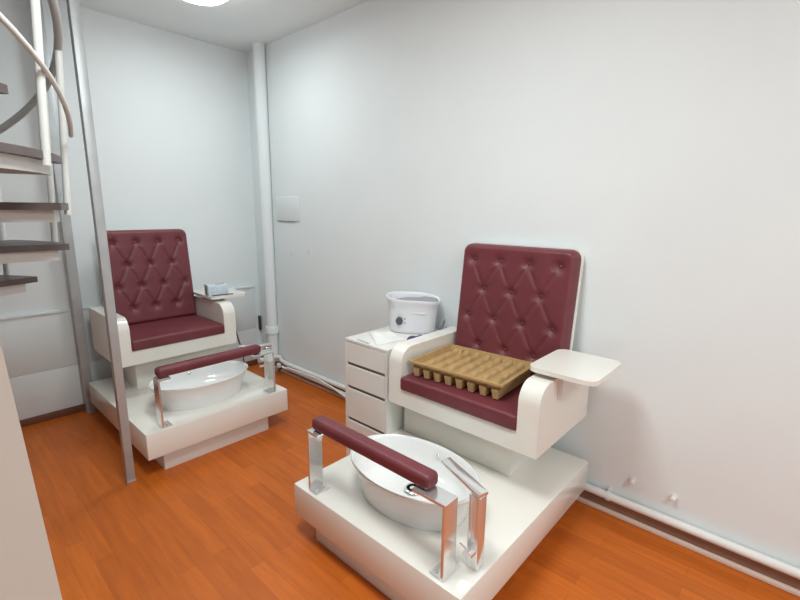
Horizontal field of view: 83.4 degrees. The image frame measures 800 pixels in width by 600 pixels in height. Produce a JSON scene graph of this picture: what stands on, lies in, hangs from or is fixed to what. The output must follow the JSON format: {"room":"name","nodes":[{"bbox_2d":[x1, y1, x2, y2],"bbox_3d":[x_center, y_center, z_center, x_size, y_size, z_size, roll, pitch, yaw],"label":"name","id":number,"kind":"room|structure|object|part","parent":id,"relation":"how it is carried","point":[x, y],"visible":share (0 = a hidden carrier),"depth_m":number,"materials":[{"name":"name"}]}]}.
{"room":"salon","nodes":[
{"label":"salon","id":0,"kind":"room"},
{"bbox_2d":[0,343,61,599],"bbox_3d":[-1.353,0.302,-0.178,0.040,2.450,2.434,11,15,41],"label":"wall","id":1,"kind":"structure","parent":0,"point":[27,569],"depth_m":0.67,"materials":[{"name":"paint"}]},
{"bbox_2d":[0,0,261,362],"bbox_3d":[-2.913,-1.048,2.459,0.100,4.020,4.538,11,15,41],"label":"wall","id":2,"kind":"structure","parent":0,"point":[170,110],"depth_m":3.40,"materials":[{"name":"paint"}]},
{"bbox_2d":[0,285,257,419],"bbox_3d":[-2.901,0.554,2.717,0.028,0.778,4.482,11,15,41],"label":"wall panel","id":3,"kind":"object","parent":2,"relation":"attached to","point":[39,349],"depth_m":3.18,"materials":[{"name":"white paint"}]},
{"bbox_2d":[19,359,257,426],"bbox_3d":[-2.901,0.912,2.777,0.014,0.052,4.470,11,15,41],"label":"baseboard","id":4,"kind":"structure","parent":2,"relation":"attached to","point":[67,411],"depth_m":3.23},
{"bbox_2d":[59,0,367,52],"bbox_3d":[-0.475,-1.501,0.110,6.470,0.250,4.538,11,15,41],"label":"ceiling","id":5,"kind":"structure","parent":0,"point":[232,24],"depth_m":3.15,"materials":[{"name":"paint"}]},
{"bbox_2d":[185,0,226,5],"bbox_3d":[-1.210,-1.863,2.707,0.380,0.085,0.380,11,15,41],"label":"ceiling light","id":6,"kind":"object","parent":5,"relation":"attached to","point":[200,2],"visible":1,"depth_m":2.77,"materials":[{"name":"plastic"}]},
{"bbox_2d":[21,362,799,599],"bbox_3d":[-0.509,1.420,0.772,6.570,0.100,4.638,11,15,41],"label":"floor","id":7,"kind":"structure","parent":0,"point":[223,523],"depth_m":2.08,"materials":[{"name":"laminate"}]},
{"bbox_2d":[0,0,73,295],"bbox_3d":[-2.067,-0.729,1.336,1.770,3.882,1.770,11,15,41],"label":"spiral staircase","id":8,"kind":"structure","parent":7,"relation":"on","point":[14,159],"depth_m":1.75,"materials":[{"name":"metal"}]},
{"bbox_3d":[-2.064,-0.966,1.288,1.770,2.562,1.770,11,15,41],"label":"handrail","id":9,"kind":"part","parent":8,"relation":"part of","materials":[{"name":"white metal"}]},
{"bbox_3d":[-1.776,-1.144,0.904,1.759,1.283,0.869,-9,15,-39],"label":"rail","id":10,"kind":"part","parent":8,"relation":"part of","materials":[{"name":"metal"}]},
{"bbox_2d":[29,0,96,413],"bbox_3d":[-2.289,-0.552,3.068,0.059,2.820,0.059,11,15,41],"label":"steel post","id":11,"kind":"object","parent":7,"relation":"on","point":[65,220],"visible":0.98,"depth_m":3.10,"materials":[{"name":"white metal"}]},
{"bbox_2d":[66,0,135,483],"bbox_3d":[-1.490,-0.374,2.228,0.045,2.820,0.045,11,15,41],"label":"steel post","id":12,"kind":"object","parent":7,"relation":"on","point":[73,6],"visible":1,"depth_m":2.22,"materials":[{"name":"white metal"}]},
{"bbox_2d":[88,228,287,469],"bbox_3d":[-1.476,0.198,3.143,1.177,1.337,1.031,11,15,41],"label":"chair","id":13,"kind":"object","parent":7,"relation":"on","point":[186,399],"visible":0.95,"depth_m":3.08,"materials":[{"name":"white paint"}]},
{"bbox_3d":[-1.901,-0.150,3.403,0.110,0.768,0.611,11,15,41],"label":"backrest frame","id":14,"kind":"part","parent":13,"relation":"part of","materials":[{"name":"red leather"}]},
{"bbox_3d":[-1.872,-0.177,3.371,0.135,0.689,0.603,11,15,41],"label":"backrest","id":15,"kind":"part","parent":13,"relation":"part of","materials":[{"name":"red leather"}]},
{"bbox_2d":[128,314,224,350],"bbox_3d":[-1.684,0.218,3.262,0.481,0.081,0.624,11,15,41],"label":"seat cushion","id":16,"kind":"object","parent":13,"relation":"on","point":[160,332],"depth_m":3.18,"materials":[{"name":"red leather"}]},
{"bbox_2d":[148,361,247,410],"bbox_3d":[-1.306,0.562,2.963,0.416,0.156,0.630,11,15,41],"label":"basin","id":17,"kind":"object","parent":13,"relation":"in","point":[210,387],"depth_m":2.92,"materials":[{"name":"white ceramic"}]},
{"bbox_2d":[204,283,228,295],"bbox_3d":[-1.415,-0.087,3.462,0.155,0.087,0.092,-7,14,-33],"label":"box","id":18,"kind":"object","parent":13,"relation":"on","point":[221,288],"visible":1,"depth_m":3.43,"materials":[{"name":"white cardboard"}]},
{"bbox_3d":[-1.475,-0.076,3.423,0.010,0.078,0.092,-7,14,-33],"label":"panel","id":19,"kind":"part","parent":18,"relation":"part of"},
{"bbox_2d":[194,288,245,299],"bbox_3d":[-1.434,0.006,3.579,0.353,0.142,0.288,11,15,41],"label":"tray","id":20,"kind":"object","parent":13,"relation":"on","point":[199,295],"depth_m":3.50,"materials":[{"name":"white plastic"}]},
{"bbox_2d":[238,343,271,385],"bbox_3d":[-0.981,0.457,3.101,0.143,0.316,0.217,11,15,41],"label":"tap","id":21,"kind":"object","parent":13,"relation":"on","point":[266,346],"depth_m":3.12,"materials":[{"name":"silver metal"}]},
{"bbox_2d":[252,42,278,370],"bbox_3d":[-1.177,-0.721,3.968,0.124,2.819,0.124,11,15,41],"label":"pipe","id":22,"kind":"object","parent":7,"relation":"on","point":[258,48],"visible":0.91,"depth_m":3.89,"materials":[{"name":"metal"}]},
{"bbox_2d":[345,326,437,455],"bbox_3d":[-0.022,0.581,2.777,0.344,0.762,0.530,11,15,41],"label":"drawer unit","id":23,"kind":"object","parent":7,"relation":"on","point":[369,410],"visible":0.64,"depth_m":2.56,"materials":[{"name":"white laminate"}]},
{"bbox_3d":[-0.198,0.829,2.633,0.308,0.184,0.013,11,15,41],"label":"drawer","id":24,"kind":"part","parent":23,"relation":"part of","materials":[{"name":"white laminate"}]},
{"bbox_3d":[-0.194,0.461,2.559,0.308,0.124,0.013,11,15,41],"label":"drawer","id":25,"kind":"part","parent":23,"relation":"part of","materials":[{"name":"white laminate"}]},
{"bbox_3d":[-0.192,0.321,2.531,0.308,0.120,0.013,11,15,41],"label":"drawer","id":26,"kind":"part","parent":23,"relation":"part of","materials":[{"name":"white plastic"}]},
{"bbox_3d":[-0.196,0.630,2.593,0.308,0.182,0.013,11,15,41],"label":"drawer","id":27,"kind":"part","parent":23,"relation":"part of","materials":[{"name":"white laminate"}]},
{"bbox_2d":[369,331,404,344],"bbox_3d":[-0.070,0.213,2.602,0.178,0.025,0.227,-2,12,-14],"label":"folded towel","id":28,"kind":"object","parent":23,"relation":"on","point":[380,338],"visible":1,"depth_m":2.58,"materials":[{"name":"fabric"}]},
{"bbox_2d":[386,291,440,333],"bbox_3d":[0.080,0.076,2.785,0.337,0.224,0.239,2,12,9],"label":"wax warmer","id":29,"kind":"object","parent":23,"relation":"on","point":[409,312],"visible":1,"depth_m":2.70,"materials":[{"name":"plastic"}]},
{"bbox_3d":[-0.004,0.126,2.697,0.043,0.050,0.017,2,12,9],"label":"knob","id":30,"kind":"part","parent":29,"relation":"part of","materials":[{"name":"black plastic"}]},
{"bbox_2d":[407,334,421,339],"bbox_3d":[0.088,0.215,2.603,0.131,0.025,0.018,-8,15,-38],"label":"packet","id":31,"kind":"object","parent":23,"relation":"on","point":[409,337],"visible":0.41,"depth_m":2.59,"materials":[{"name":"purple plastic"}]},
{"bbox_2d":[438,319,444,329],"bbox_3d":[0.260,0.157,2.787,0.028,0.069,0.069,5,12,23],"label":"power cable","id":32,"kind":"object","parent":23,"relation":"on","point":[443,321],"visible":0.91,"depth_m":2.79,"materials":[{"name":"white plastic"}]},
{"bbox_2d":[294,242,620,599],"bbox_3d":[0.303,0.444,2.055,1.047,1.322,1.177,11,15,41],"label":"chair","id":33,"kind":"object","parent":7,"relation":"on","point":[448,504],"visible":0.9,"depth_m":1.99,"materials":[{"name":"white paint"}]},
{"bbox_2d":[350,434,480,530],"bbox_3d":[0.050,0.782,1.947,0.640,0.156,0.416,11,15,41],"label":"basin","id":34,"kind":"object","parent":33,"relation":"in","point":[388,499],"depth_m":1.93,"materials":[{"name":"white ceramic"}]},
{"bbox_2d":[400,372,525,430],"bbox_3d":[0.402,0.439,2.277,0.658,0.081,0.481,11,15,41],"label":"seat cushion","id":35,"kind":"object","parent":33,"relation":"on","point":[503,413],"depth_m":2.08,"materials":[{"name":"red leather"}]},
{"bbox_2d":[441,457,487,570],"bbox_3d":[0.210,0.770,1.611,0.221,0.316,0.143,11,15,41],"label":"tap","id":36,"kind":"object","parent":33,"relation":"on","point":[469,553],"depth_m":1.55,"materials":[{"name":"silver metal"}]},
{"bbox_2d":[409,344,532,399],"bbox_3d":[0.370,0.353,2.298,0.524,0.077,0.390,10,15,38],"label":"cardboard tray","id":37,"kind":"object","parent":33,"relation":"on","point":[487,372],"visible":0.99,"depth_m":2.26,"materials":[{"name":"beige cardboard"}]},
{"bbox_3d":[0.589,0.057,2.398,0.655,0.681,0.135,11,15,41],"label":"backrest","id":38,"kind":"part","parent":33,"relation":"part of","materials":[{"name":"red leather"}]},
{"bbox_3d":[0.614,0.085,2.432,0.663,0.759,0.110,11,15,41],"label":"backrest frame","id":39,"kind":"part","parent":33,"relation":"part of","materials":[{"name":"red leather"}]},
{"bbox_2d":[530,349,620,399],"bbox_3d":[0.773,0.350,1.990,0.292,0.142,0.353,11,15,41],"label":"tray","id":40,"kind":"object","parent":33,"relation":"on","point":[566,370],"depth_m":1.93,"materials":[{"name":"white plastic"}]},
{"bbox_2d":[246,0,799,568],"bbox_3d":[1.040,-0.916,2.011,6.570,4.020,0.100,11,15,41],"label":"wall","id":41,"kind":"structure","parent":0,"point":[656,141],"depth_m":2.13,"materials":[{"name":"paint"}]},
{"bbox_2d":[258,316,261,329],"bbox_3d":[-1.363,0.221,4.366,0.034,0.140,0.016,11,15,41],"label":"clip","id":42,"kind":"object","parent":41,"relation":"attached to","point":[259,317],"visible":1,"depth_m":4.36,"materials":[{"name":"plastic"}]},
{"bbox_2d":[276,196,299,221],"bbox_3d":[-0.953,-0.771,3.813,0.330,0.208,0.010,11,15,41],"label":"junction box","id":43,"kind":"object","parent":41,"relation":"attached to","point":[288,210],"visible":1,"depth_m":3.80,"materials":[{"name":"white plastic"}]},
{"bbox_2d":[259,361,345,394],"bbox_3d":[-0.611,0.712,3.580,1.520,0.092,0.236,11,15,41],"label":"pipe","id":44,"kind":"object","parent":41,"relation":"attached to","point":[278,364],"visible":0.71,"depth_m":3.95,"materials":[{"name":"paint"}]},
{"bbox_2d":[286,367,345,397],"bbox_3d":[-0.534,0.738,3.612,1.341,0.110,0.024,11,16,42],"label":"cable","id":45,"kind":"object","parent":44,"relation":"hanging from","point":[323,382],"visible":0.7,"depth_m":3.73,"materials":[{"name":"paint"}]},
{"bbox_2d":[259,355,799,579],"bbox_3d":[1.051,0.980,2.125,6.069,0.100,0.228,11,15,41],"label":"pipe","id":46,"kind":"object","parent":41,"relation":"attached to","point":[785,568],"visible":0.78,"depth_m":2.03,"materials":[{"name":"paint"}]},
{"bbox_2d":[605,487,611,500],"bbox_3d":[1.050,0.979,2.260,0.018,0.057,0.053,11,15,41],"label":"clip","id":47,"kind":"object","parent":46,"relation":"attached to","point":[609,490],"visible":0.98,"depth_m":2.25,"materials":[{"name":"paint"}]},
{"bbox_2d":[261,355,799,589],"bbox_3d":[1.018,1.033,2.327,6.470,0.075,0.014,11,15,41],"label":"baseboard","id":48,"kind":"structure","parent":41,"relation":"attached to","point":[765,570],"depth_m":2.04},
{"bbox_2d":[281,369,799,596],"bbox_3d":[1.143,1.087,2.198,6.100,0.022,0.020,11,15,41],"label":"trim","id":49,"kind":"structure","parent":41,"relation":"attached to","point":[780,585],"depth_m":2.06,"materials":[{"name":"white plastic"}]},
{"bbox_2d":[629,477,636,484],"bbox_3d":[1.129,0.884,2.184,0.032,0.032,0.030,11,15,41],"label":"stub","id":50,"kind":"object","parent":41,"relation":"attached to","point":[632,480],"visible":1,"depth_m":2.18,"materials":[{"name":"paint"}]},
{"bbox_2d":[670,494,677,501],"bbox_3d":[1.259,0.916,2.070,0.032,0.032,0.030,11,15,41],"label":"stub","id":51,"kind":"object","parent":41,"relation":"attached to","point":[673,497],"visible":1,"depth_m":2.07,"materials":[{"name":"paint"}]}
]}

